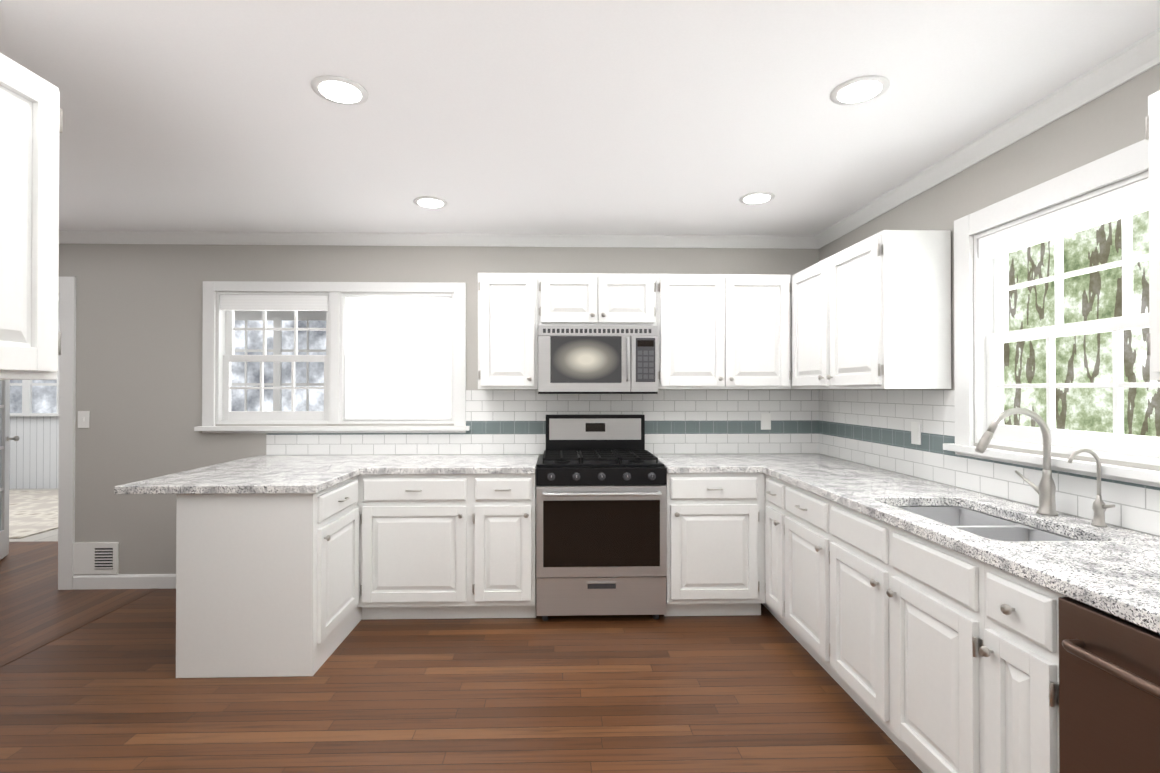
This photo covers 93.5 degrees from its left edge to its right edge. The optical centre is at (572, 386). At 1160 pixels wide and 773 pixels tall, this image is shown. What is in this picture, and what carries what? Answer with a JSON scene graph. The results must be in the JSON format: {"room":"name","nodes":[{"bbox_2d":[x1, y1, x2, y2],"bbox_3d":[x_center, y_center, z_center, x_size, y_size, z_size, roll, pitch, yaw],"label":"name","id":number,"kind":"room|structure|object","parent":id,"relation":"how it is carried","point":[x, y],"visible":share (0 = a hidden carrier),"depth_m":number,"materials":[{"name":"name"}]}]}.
{"room":"kitchen","nodes":[
{"label":"kitchen","id":0,"kind":"room"},
{"bbox_2d":[9,300,325,488],"bbox_3d":[-4.569,0.109,7.666,9.500,2.600,0.100,0,0,-1],"label":"wall","id":1,"kind":"structure","parent":0,"point":[34,458],"depth_m":7.52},
{"bbox_2d":[10,320,325,412],"bbox_3d":[-4.568,-0.266,7.626,9.300,1.350,0.005,0,0,-1],"label":"window view","id":2,"kind":"object","parent":1,"relation":"attached to","point":[44,399],"depth_m":7.63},
{"bbox_2d":[10,317,325,415],"bbox_3d":[-4.355,-0.274,7.594,9.825,1.365,0.060,0,0,-1],"label":"window frames","id":3,"kind":"structure","parent":1,"relation":"in","point":[27,385],"depth_m":7.59,"materials":[{"name":"white wood"}]},
{"bbox_2d":[59,244,819,574],"bbox_3d":[-1.884,0.165,3.845,7.510,2.440,0.120,0,0,-1],"label":"wall","id":4,"kind":"structure","parent":0,"point":[139,352],"depth_m":3.76,"materials":[{"name":"grey paint"}]},
{"bbox_2d":[0,380,19,559],"bbox_3d":[-4.461,0.375,4.178,0.414,2.000,0.654,0,0,-1],"label":"french door","id":5,"kind":"structure","parent":4,"relation":"in","point":[5,438],"depth_m":4.41,"materials":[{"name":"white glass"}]},
{"bbox_2d":[58,277,75,589],"bbox_3d":[-3.898,0.317,3.782,0.970,2.135,0.138,0,0,-1],"label":"door frame","id":6,"kind":"structure","parent":4,"relation":"attached to","point":[67,420],"depth_m":3.73,"materials":[{"name":"white wood"}]},
{"bbox_2d":[78,411,89,427],"bbox_3d":[-3.354,0.226,3.740,0.075,0.115,0.010,0,0,-1],"label":"light switch","id":7,"kind":"object","parent":4,"relation":"attached to","point":[83,418],"visible":1,"depth_m":3.74,"materials":[{"name":"white plastic"}]},
{"bbox_2d":[73,542,118,574],"bbox_3d":[-3.276,1.176,3.733,0.320,0.215,0.016,0,0,-1],"label":"air vent","id":8,"kind":"object","parent":4,"relation":"in","point":[97,558],"visible":0.98,"depth_m":3.73,"materials":[{"name":"white metal"}]},
{"bbox_2d":[194,281,469,432],"bbox_3d":[-1.648,-0.201,3.825,1.860,1.046,0.175,0,0,-1],"label":"window","id":9,"kind":"structure","parent":4,"relation":"in","point":[218,355],"depth_m":3.79,"materials":[{"name":"white wood"}]},
{"bbox_2d":[220,295,327,310],"bbox_3d":[-2.075,-0.582,3.805,0.735,0.103,0.031,0,0,-1],"label":"window blind","id":10,"kind":"object","parent":9,"relation":"attached to","point":[276,302],"visible":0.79,"depth_m":3.79,"materials":[{"name":"fabric"}]},
{"bbox_2d":[344,297,451,419],"bbox_3d":[-1.226,-0.196,3.834,0.745,0.860,0.011,0,0,-1],"label":"window blind","id":11,"kind":"object","parent":9,"relation":"attached to","point":[398,358],"visible":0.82,"depth_m":3.83,"materials":[{"name":"fabric"}]},
{"bbox_2d":[59,230,819,248],"bbox_3d":[-1.881,-1.019,3.761,7.270,0.075,0.062,0,0,-1],"label":"crown molding","id":12,"kind":"structure","parent":4,"relation":"attached to","point":[65,236],"depth_m":3.78,"materials":[{"name":"white wood"}]},
{"bbox_2d":[478,273,537,388],"bbox_3d":[-0.421,-0.355,3.645,0.383,0.745,0.339,0,0,-1],"label":"upper cabinet","id":13,"kind":"object","parent":4,"relation":"attached to","point":[507,302],"depth_m":3.48,"materials":[{"name":"white wood"}]},
{"bbox_2d":[266,390,817,454],"bbox_3d":[-0.198,0.249,3.824,3.840,0.450,0.007,0,0,-1],"label":"tile backsplash","id":14,"kind":"structure","parent":4,"relation":"attached to","point":[499,421],"depth_m":3.84,"materials":[{"name":"white tile"}]},
{"bbox_2d":[761,413,770,429],"bbox_3d":[1.362,0.247,3.856,0.070,0.115,0.008,0,0,-1],"label":"outlet","id":15,"kind":"object","parent":14,"relation":"attached to","point":[765,417],"depth_m":3.85,"materials":[{"name":"white plastic"}]},
{"bbox_2d":[538,273,661,328],"bbox_3d":[0.154,-0.558,3.662,0.764,0.338,0.339,0,0,-1],"label":"upper cabinet","id":16,"kind":"object","parent":4,"relation":"attached to","point":[564,299],"depth_m":3.50,"materials":[{"name":"white wood"}]},
{"bbox_2d":[538,326,657,393],"bbox_3d":[0.155,-0.167,3.624,0.758,0.430,0.409,0,0,-1],"label":"microwave","id":17,"kind":"object","parent":16,"relation":"attached to","point":[597,359],"visible":1,"depth_m":3.45,"materials":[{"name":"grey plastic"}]},
{"bbox_2d":[658,274,790,388],"bbox_3d":[0.974,-0.355,3.682,0.873,0.745,0.339,0,0,-1],"label":"upper cabinet","id":18,"kind":"object","parent":4,"relation":"attached to","point":[724,331],"depth_m":3.52,"materials":[{"name":"white wood"}]},
{"bbox_2d":[0,488,922,772],"bbox_3d":[-3.649,1.407,2.870,11.090,0.062,9.720,0,0,-1],"label":"floor","id":19,"kind":"structure","parent":0,"point":[764,692],"depth_m":2.40,"materials":[{"name":"brown wood"}]},
{"bbox_2d":[9,490,57,538],"bbox_3d":[-7.031,1.393,6.143,3.900,0.012,2.400,0,0,-1],"label":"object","id":20,"kind":"object","parent":19,"relation":"on","point":[33,512],"visible":0.5,"depth_m":6.01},
{"bbox_2d":[176,475,367,677],"bbox_3d":[-1.519,0.943,2.874,0.729,0.870,0.570,0,0,-1],"label":"base cabinet","id":21,"kind":"object","parent":19,"relation":"on","point":[285,584],"depth_m":2.59,"materials":[{"name":"white wood"}]},
{"bbox_2d":[368,474,471,618],"bbox_3d":[-0.930,0.947,3.440,0.655,0.870,0.705,0,0,-1],"label":"base cabinet","id":22,"kind":"object","parent":19,"relation":"on","point":[420,525],"depth_m":3.16,"materials":[{"name":"white wood"}]},
{"bbox_2d":[114,454,538,493],"bbox_3d":[-1.190,0.489,3.182,1.942,0.038,1.214,0,0,-1],"label":"countertop","id":23,"kind":"structure","parent":22,"relation":"on","point":[269,474],"depth_m":3.13,"materials":[{"name":"stone"}]},
{"bbox_2d":[472,473,536,617],"bbox_3d":[-0.416,0.947,3.487,0.376,0.870,0.638,0,0,-1],"label":"base cabinet","id":24,"kind":"object","parent":19,"relation":"on","point":[503,505],"depth_m":3.17,"materials":[{"name":"white wood"}]},
{"bbox_2d":[536,414,666,620],"bbox_3d":[0.159,0.787,3.451,0.758,1.190,0.676,0,0,-1],"label":"gas range","id":25,"kind":"object","parent":19,"relation":"on","point":[601,514],"visible":1,"depth_m":3.17,"materials":[{"name":"grey metal"}]},
{"bbox_2d":[664,473,764,615],"bbox_3d":[0.836,0.947,3.520,0.585,0.870,0.638,0,0,-1],"label":"base cabinet","id":26,"kind":"object","parent":19,"relation":"on","point":[716,521],"depth_m":3.21,"materials":[{"name":"white wood"}]},
{"bbox_2d":[653,454,756,472],"bbox_3d":[0.813,0.491,3.517,0.540,0.038,0.648,0,0,-1],"label":"countertop","id":27,"kind":"structure","parent":26,"relation":"on","point":[674,463],"depth_m":3.34,"materials":[{"name":"stone"}]},
{"bbox_2d":[762,474,773,615],"bbox_3d":[1.443,0.944,3.022,0.639,0.870,0.327,0,0,-1],"label":"base cabinet","id":28,"kind":"object","parent":19,"relation":"on","point":[769,480],"depth_m":3.12,"materials":[{"name":"white wood"}]},
{"bbox_2d":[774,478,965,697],"bbox_3d":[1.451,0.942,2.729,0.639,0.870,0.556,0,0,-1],"label":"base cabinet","id":29,"kind":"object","parent":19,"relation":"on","point":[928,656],"depth_m":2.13,"materials":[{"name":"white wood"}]},
{"bbox_2d":[729,407,1159,633],"bbox_3d":[1.470,0.388,1.464,0.667,0.630,4.789,0,0,-1],"label":"countertop","id":30,"kind":"structure","parent":29,"relation":"on","point":[1097,562],"depth_m":1.87,"materials":[{"name":"stone"}]},
{"bbox_2d":[966,556,1066,772],"bbox_3d":[1.484,0.934,1.457,0.639,0.870,0.266,0,0,-1],"label":"base cabinet","id":31,"kind":"object","parent":19,"relation":"on","point":[1012,621],"depth_m":1.46,"materials":[{"name":"white wood"}]},
{"bbox_2d":[1058,597,1159,772],"bbox_3d":[1.459,0.934,1.021,0.672,0.865,0.600,0,0,-1],"label":"dishwasher","id":32,"kind":"object","parent":19,"relation":"on","point":[1109,693],"visible":0.92,"depth_m":1.20,"materials":[{"name":"brown metal"}]},
{"bbox_2d":[0,0,1159,235],"bbox_3d":[-1.809,-1.114,0.994,7.510,0.080,5.840,0,0,-1],"label":"ceiling","id":33,"kind":"structure","parent":0,"point":[608,116],"depth_m":2.06,"materials":[{"name":"white paint"}]},
{"bbox_2d":[311,75,367,104],"bbox_3d":[-0.839,-1.063,1.969,0.190,0.008,0.190,0,0,-1],"label":"recessed light","id":34,"kind":"object","parent":33,"relation":"in","point":[339,90],"visible":1,"depth_m":1.95,"materials":[{"name":"white plastic"}]},
{"bbox_2d":[413,196,446,207],"bbox_3d":[-0.820,-1.056,3.140,0.190,0.008,0.190,0,0,-1],"label":"recessed light","id":35,"kind":"object","parent":33,"relation":"in","point":[429,202],"visible":1,"depth_m":3.12,"materials":[{"name":"white plastic"}]},
{"bbox_2d":[739,192,774,203],"bbox_3d":[1.033,-1.056,3.068,0.190,0.008,0.190,0,0,-1],"label":"recessed light","id":36,"kind":"object","parent":33,"relation":"in","point":[756,197],"visible":1,"depth_m":3.06,"materials":[{"name":"white plastic"}]},
{"bbox_2d":[830,75,889,104],"bbox_3d":[1.032,-1.063,1.968,0.190,0.008,0.190,0,0,-1],"label":"recessed light","id":37,"kind":"object","parent":33,"relation":"in","point":[859,90],"visible":1,"depth_m":1.95,"materials":[{"name":"white plastic"}]},
{"bbox_2d":[819,64,1159,536],"bbox_3d":[1.886,0.146,1.022,0.120,2.440,5.720,0,0,-1],"label":"wall","id":38,"kind":"structure","parent":0,"point":[1109,122],"depth_m":2.15,"materials":[{"name":"grey paint"}]},
{"bbox_2d":[791,230,950,388],"bbox_3d":[1.593,-0.359,3.040,0.339,0.745,0.965,0,0,-1],"label":"upper cabinet","id":39,"kind":"object","parent":38,"relation":"attached to","point":[873,312],"visible":1,"depth_m":2.55,"materials":[{"name":"white wood"}]},
{"bbox_2d":[815,28,1159,247],"bbox_3d":[1.795,-1.036,1.047,0.062,0.075,5.520,0,0,-1],"label":"crown molding","id":40,"kind":"structure","parent":38,"relation":"attached to","point":[1134,60],"depth_m":2.15,"materials":[{"name":"white wood"}]},
{"bbox_2d":[818,390,1159,535],"bbox_3d":[1.810,0.234,1.479,0.007,0.450,4.800,0,0,-1],"label":"tile backsplash","id":41,"kind":"structure","parent":38,"relation":"attached to","point":[869,427],"depth_m":2.67,"materials":[{"name":"white tile"}]},
{"bbox_2d":[911,422,920,444],"bbox_3d":[1.767,0.240,2.814,0.008,0.115,0.070,0,0,-1],"label":"outlet","id":42,"kind":"object","parent":41,"relation":"attached to","point":[915,428],"depth_m":2.81,"materials":[{"name":"white plastic"}]},
{"bbox_2d":[943,139,1159,486],"bbox_3d":[1.834,-0.231,1.991,0.175,1.083,1.145,0,0,-1],"label":"window","id":43,"kind":"structure","parent":38,"relation":"in","point":[980,385],"depth_m":2.12,"materials":[{"name":"white wood"}]},
{"bbox_2d":[979,178,1148,259],"bbox_3d":[1.821,-0.609,1.993,0.032,0.093,0.845,0,0,-1],"label":"window blind","id":44,"kind":"object","parent":43,"relation":"attached to","point":[1122,202],"visible":1,"depth_m":1.98,"materials":[{"name":"fabric"}]},
{"bbox_2d":[1145,90,1159,379],"bbox_3d":[1.643,-0.386,1.147,0.339,0.735,0.535,0,0,-1],"label":"upper cabinet","id":45,"kind":"object","parent":38,"relation":"attached to","point":[1152,127],"visible":1,"depth_m":1.36,"materials":[{"name":"white wood"}]},
{"bbox_3d":[-1.643,0.138,-0.211,0.120,2.440,3.200,0,0,-1],"label":"wall","id":46,"kind":"structure","parent":0,"visible":0},
{"bbox_2d":[0,53,62,379],"bbox_3d":[-1.440,-0.386,1.094,0.347,0.735,0.550,0,0,-1],"label":"upper cabinet","id":47,"kind":"object","parent":46,"relation":"attached to","point":[31,120],"visible":1,"depth_m":1.26,"materials":[{"name":"white wood"}]},
{"bbox_3d":[-5.501,0.145,0.829,0.120,2.440,5.720,0,0,-1],"label":"wall","id":48,"kind":"structure","parent":0,"visible":0},
{"bbox_2d":[73,574,175,589],"bbox_3d":[-2.659,1.336,3.749,1.502,0.095,0.015,0,0,-1],"label":"baseboard","id":49,"kind":"structure","parent":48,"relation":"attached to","point":[137,581],"depth_m":3.72,"materials":[{"name":"white wood"}]},
{"label":"outside","id":50,"kind":"structure","parent":0,"visible":0},
{"bbox_2d":[1004,210,1159,436],"bbox_3d":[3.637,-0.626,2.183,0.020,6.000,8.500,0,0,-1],"label":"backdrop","id":51,"kind":"structure","parent":50,"point":[1087,358],"depth_m":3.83,"materials":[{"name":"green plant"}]}
]}

